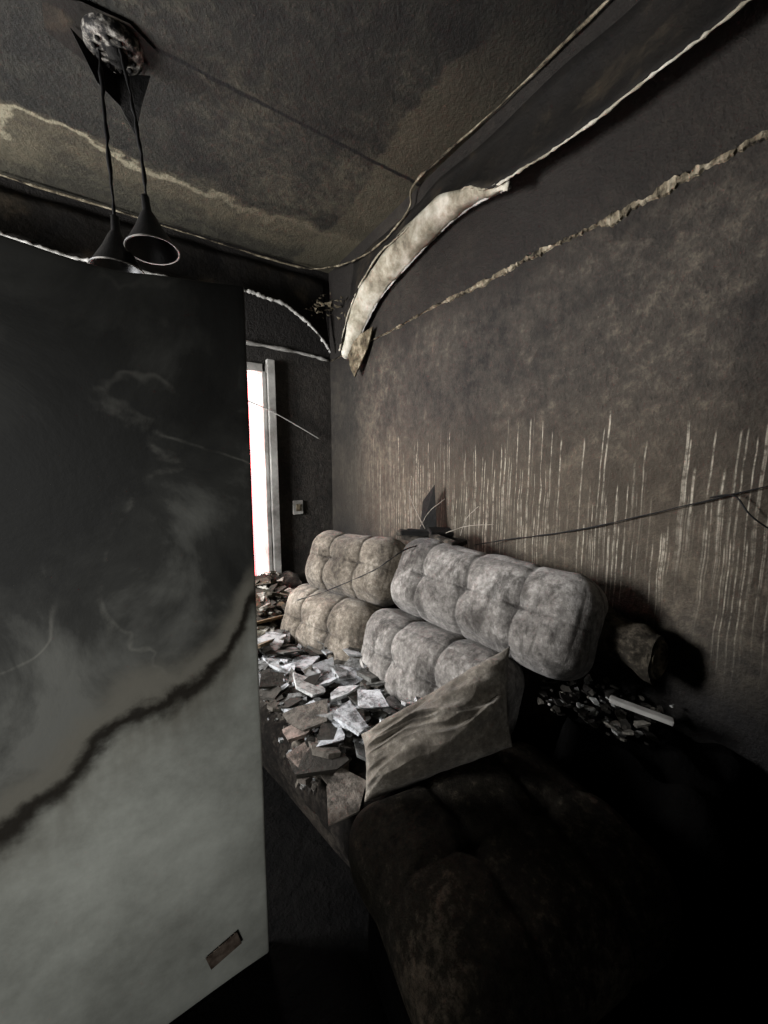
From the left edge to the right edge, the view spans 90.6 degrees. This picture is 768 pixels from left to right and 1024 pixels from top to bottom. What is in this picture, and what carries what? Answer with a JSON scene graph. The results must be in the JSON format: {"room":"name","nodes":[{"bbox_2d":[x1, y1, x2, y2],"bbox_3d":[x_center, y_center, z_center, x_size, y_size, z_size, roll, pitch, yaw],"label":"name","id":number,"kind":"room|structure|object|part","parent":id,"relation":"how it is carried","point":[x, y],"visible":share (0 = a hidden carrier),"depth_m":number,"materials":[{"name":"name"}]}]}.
{"room":"fire-damaged room","nodes":[
{"label":"fire-damaged room","id":0,"kind":"room"},
{"bbox_2d":[0,176,332,583],"bbox_3d":[-1.791,-0.420,2.584,3.100,3.000,0.120,-5,8,-33],"label":"wall","id":1,"kind":"structure","parent":0,"point":[302,383],"depth_m":3.17,"materials":[{"name":"paint"}]},
{"bbox_2d":[0,188,330,352],"bbox_3d":[-1.733,-1.518,2.327,3.046,0.600,0.136,-5,8,-33],"label":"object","id":2,"kind":"structure","parent":1,"relation":"attached to","point":[58,229],"depth_m":2.55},
{"bbox_2d":[247,374,256,575],"bbox_3d":[-1.225,-0.148,3.152,0.295,2.280,0.040,-5,8,-33],"label":"window","id":3,"kind":"structure","parent":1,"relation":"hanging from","point":[255,560],"depth_m":3.26,"materials":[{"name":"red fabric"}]},
{"bbox_2d":[247,359,281,574],"bbox_3d":[-1.279,-0.072,2.942,0.900,2.220,0.165,-5,8,-33],"label":"trim","id":4,"kind":"structure","parent":1,"relation":"attached to","point":[266,389],"depth_m":3.07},
{"bbox_2d":[248,400,319,438],"bbox_3d":[-0.805,-0.743,3.070,0.644,0.289,0.028,-5,9,-35],"label":"conduit","id":5,"kind":"object","parent":1,"relation":"attached to","point":[248,400],"visible":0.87,"depth_m":3.05,"materials":[{"name":"grey plastic"}]},
{"bbox_2d":[246,340,328,361],"bbox_3d":[-1.750,-1.216,2.422,3.061,0.060,0.045,-5,8,-33],"label":"trim","id":6,"kind":"structure","parent":1,"relation":"attached to","point":[250,343],"depth_m":3.02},
{"bbox_2d":[293,500,302,514],"bbox_3d":[-0.735,-0.039,3.250,0.090,0.120,0.022,-5,8,-33],"label":"light switch","id":7,"kind":"object","parent":1,"relation":"attached to","point":[297,504],"visible":1,"depth_m":3.24,"materials":[{"name":"paint"}]},
{"bbox_2d":[0,0,610,272],"bbox_3d":[-0.458,-1.711,0.395,3.340,0.100,4.950,-5,8,-33],"label":"ceiling","id":8,"kind":"structure","parent":0,"point":[288,130],"depth_m":1.69,"materials":[{"name":"grey paint"}]},
{"bbox_2d":[42,0,179,273],"bbox_3d":[-1.044,-1.377,1.485,0.426,0.831,0.256,-1,7,-11],"label":"pendant lamp","id":9,"kind":"object","parent":8,"relation":"hanging from","point":[107,43],"visible":0.94,"depth_m":1.46,"materials":[{"name":"metal"}]},
{"bbox_3d":[-1.047,-1.729,1.388,0.018,0.008,0.017,-5,8,-33],"label":"knob","id":10,"kind":"part","parent":9,"relation":"part of","materials":[{"name":"grey metal"}]},
{"bbox_3d":[-1.074,-1.464,1.470,0.018,0.596,0.025,3,8,21],"label":"cord","id":11,"kind":"part","parent":9,"relation":"part of","materials":[{"name":"black rubber"}]},
{"bbox_3d":[-1.009,-1.729,1.386,0.018,0.008,0.017,-5,8,-33],"label":"knob","id":12,"kind":"part","parent":9,"relation":"part of","materials":[{"name":"grey metal"}]},
{"bbox_3d":[-1.070,-1.075,1.520,0.188,0.210,0.188,-3,6,-33],"label":"lamp shade","id":13,"kind":"part","parent":9,"relation":"part of","materials":[{"name":"metal"}]},
{"bbox_3d":[-0.977,-1.732,1.407,0.018,0.008,0.017,-5,8,-33],"label":"knob","id":14,"kind":"part","parent":9,"relation":"part of","materials":[{"name":"grey metal"}]},
{"bbox_3d":[-0.964,-1.502,1.459,0.069,0.521,0.025,-2,7,-14],"label":"cord","id":15,"kind":"part","parent":9,"relation":"part of","materials":[{"name":"black rubber"}]},
{"bbox_3d":[-0.935,-1.149,1.510,0.188,0.210,0.188,-9,5,-33],"label":"lamp shade","id":16,"kind":"part","parent":9,"relation":"part of","materials":[{"name":"metal"}]},
{"bbox_2d":[0,0,609,269],"bbox_3d":[-0.439,-1.589,0.469,3.002,0.160,4.590,-5,8,-33],"label":"ceiling edge","id":17,"kind":"structure","parent":8,"relation":"attached to","point":[548,58],"depth_m":2.13,"materials":[{"name":"paint"}]},
{"bbox_2d":[169,767,767,1023],"bbox_3d":[-0.458,1.365,0.775,3.340,0.100,4.950,-5,8,-33],"label":"floor","id":18,"kind":"structure","parent":0,"point":[316,969],"depth_m":1.09,"materials":[{"name":"black"}]},
{"bbox_2d":[260,530,607,866],"bbox_3d":[-0.076,0.663,1.847,1.107,1.047,1.859,-6,9,-42],"label":"sofa","id":19,"kind":"object","parent":18,"relation":"on","point":[437,610],"visible":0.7,"depth_m":1.56,"materials":[{"name":"grey fabric"}]},
{"bbox_2d":[255,571,419,825],"bbox_3d":[-0.508,0.682,2.112,0.747,0.269,2.203,-5,8,-33],"label":"debris","id":20,"kind":"object","parent":19,"relation":"on","point":[324,734],"visible":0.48,"depth_m":1.53,"materials":[{"name":"grey"}]},
{"bbox_3d":[-0.106,0.912,1.517,0.570,0.248,0.787,-6,9,-41],"label":"seat","id":21,"kind":"part","parent":19,"relation":"part of","materials":[{"name":"fabric"}]},
{"bbox_2d":[297,545,416,600],"bbox_3d":[-0.121,0.324,1.915,0.768,0.376,0.167,2,7,13],"label":"cable","id":22,"kind":"object","parent":19,"relation":"on","point":[416,545],"visible":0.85,"depth_m":1.84,"materials":[{"name":"black rubber"}]},
{"bbox_2d":[361,646,511,802],"bbox_3d":[0.174,0.645,1.173,0.491,0.389,0.195,0,7,-3],"label":"pillow","id":23,"kind":"object","parent":19,"relation":"on","point":[465,720],"visible":1,"depth_m":1.12,"materials":[{"name":"fabric"}]},
{"bbox_2d":[396,476,493,546],"bbox_3d":[0.249,0.004,1.967,0.311,0.370,0.582,-5,8,-33],"label":"boards","id":24,"kind":"object","parent":19,"relation":"on","point":[428,529],"visible":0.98,"depth_m":1.97,"materials":[{"name":"brown wood"}]},
{"bbox_3d":[0.264,0.728,2.101,1.460,0.767,0.229,7,6,45],"label":"frame","id":25,"kind":"part","parent":19,"relation":"part of","materials":[{"name":"fabric"}]},
{"bbox_2d":[597,606,669,684],"bbox_3d":[0.813,0.433,1.354,0.175,0.221,0.306,-5,8,-33],"label":"lampshade","id":26,"kind":"object","parent":19,"relation":"on","point":[637,646],"visible":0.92,"depth_m":1.25,"materials":[{"name":"fabric"}]},
{"bbox_2d":[349,742,682,1023],"bbox_3d":[0.317,1.031,0.990,0.714,0.528,0.575,-3,8,-24],"label":"ottoman","id":27,"kind":"object","parent":18,"relation":"on","point":[496,888],"visible":0.97,"depth_m":0.84,"materials":[{"name":"fabric"}]},
{"bbox_2d":[537,674,767,1013],"bbox_3d":[0.863,0.922,1.199,0.362,0.635,0.742,-5,8,-33],"label":"mound","id":28,"kind":"object","parent":18,"relation":"on","point":[700,806],"visible":0.97,"depth_m":1.09,"materials":[{"name":"black"}]},
{"bbox_2d":[329,0,767,883],"bbox_3d":[0.884,-0.282,1.467,0.120,3.000,4.950,-5,8,-33],"label":"wall","id":29,"kind":"structure","parent":0,"point":[619,372],"depth_m":1.39,"materials":[{"name":"paint"}]},
{"bbox_2d":[305,293,347,319],"bbox_3d":[-0.461,-1.612,2.990,0.273,0.178,0.348,-5,8,-33],"label":"flakes","id":30,"kind":"object","parent":29,"relation":"attached to","point":[318,303],"visible":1,"depth_m":3.02,"materials":[{"name":"paint"}]},
{"bbox_2d":[338,0,750,350],"bbox_3d":[0.884,-1.314,1.077,0.158,0.658,4.257,-5,8,-33],"label":"peeling wallpaper","id":31,"kind":"object","parent":29,"relation":"attached to","point":[651,33],"depth_m":1.37},
{"bbox_2d":[341,181,510,358],"bbox_3d":[0.143,-1.347,2.227,0.144,0.536,1.524,-5,8,-33],"label":"strip","id":32,"kind":"object","parent":31,"relation":"attached to","point":[429,223],"depth_m":2.17,"materials":[{"name":"white paint"}]},
{"bbox_2d":[348,327,373,376],"bbox_3d":[-0.177,-1.148,2.767,0.021,0.300,0.314,-6,10,-42],"label":"chip","id":33,"kind":"object","parent":32,"relation":"hanging from","point":[360,346],"visible":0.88,"depth_m":2.76,"materials":[{"name":"paint"}]},
{"bbox_3d":[0.154,-1.307,2.248,0.057,0.447,1.505,-4,8,-31],"label":"lobe edge","id":34,"kind":"part","parent":32,"relation":"part of","materials":[{"name":"beige paper"}]},
{"bbox_3d":[0.837,-1.222,1.057,0.046,0.479,4.257,-5,8,-33],"label":"lip","id":35,"kind":"part","parent":31,"relation":"part of","materials":[{"name":"beige paper"}]},
{"bbox_2d":[331,130,767,360],"bbox_3d":[0.825,-1.049,1.333,0.025,0.063,4.670,-5,8,-33],"label":"trim","id":36,"kind":"structure","parent":29,"relation":"attached to","point":[667,187],"depth_m":1.31,"materials":[{"name":"paint"}]},
{"bbox_2d":[475,485,767,544],"bbox_3d":[1.095,-0.177,1.024,0.066,0.903,2.122,-5,9,-35],"label":"cable","id":37,"kind":"object","parent":29,"relation":"attached to","point":[767,485],"visible":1,"depth_m":1.37,"materials":[{"name":"black rubber"}]},
{"bbox_2d":[709,494,767,528],"bbox_3d":[1.112,0.071,1.004,0.030,0.217,0.422,-5,8,-33],"label":"cable","id":38,"kind":"object","parent":29,"relation":"attached to","point":[736,497],"visible":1,"depth_m":1.09,"materials":[{"name":"black rubber"}]},
{"bbox_3d":[-1.453,-0.128,0.224,1.040,3.000,0.120,-5,8,-33],"label":"wall partition","id":39,"kind":"structure","parent":0,"visible":0},
{"bbox_2d":[0,235,268,1023],"bbox_3d":[-0.668,0.399,0.782,0.808,1.806,0.048,-5,8,-33],"label":"slab","id":40,"kind":"object","parent":39,"relation":"attached to","point":[132,827],"visible":1,"depth_m":0.82,"materials":[{"name":"paint"}]},
{"bbox_2d":[206,931,241,969],"bbox_3d":[-0.425,1.165,1.010,0.088,0.062,0.003,-5,8,-33],"label":"label","id":41,"kind":"object","parent":40,"relation":"attached to","point":[234,941],"visible":1,"depth_m":1.01,"materials":[{"name":"brown paper"}]}
]}

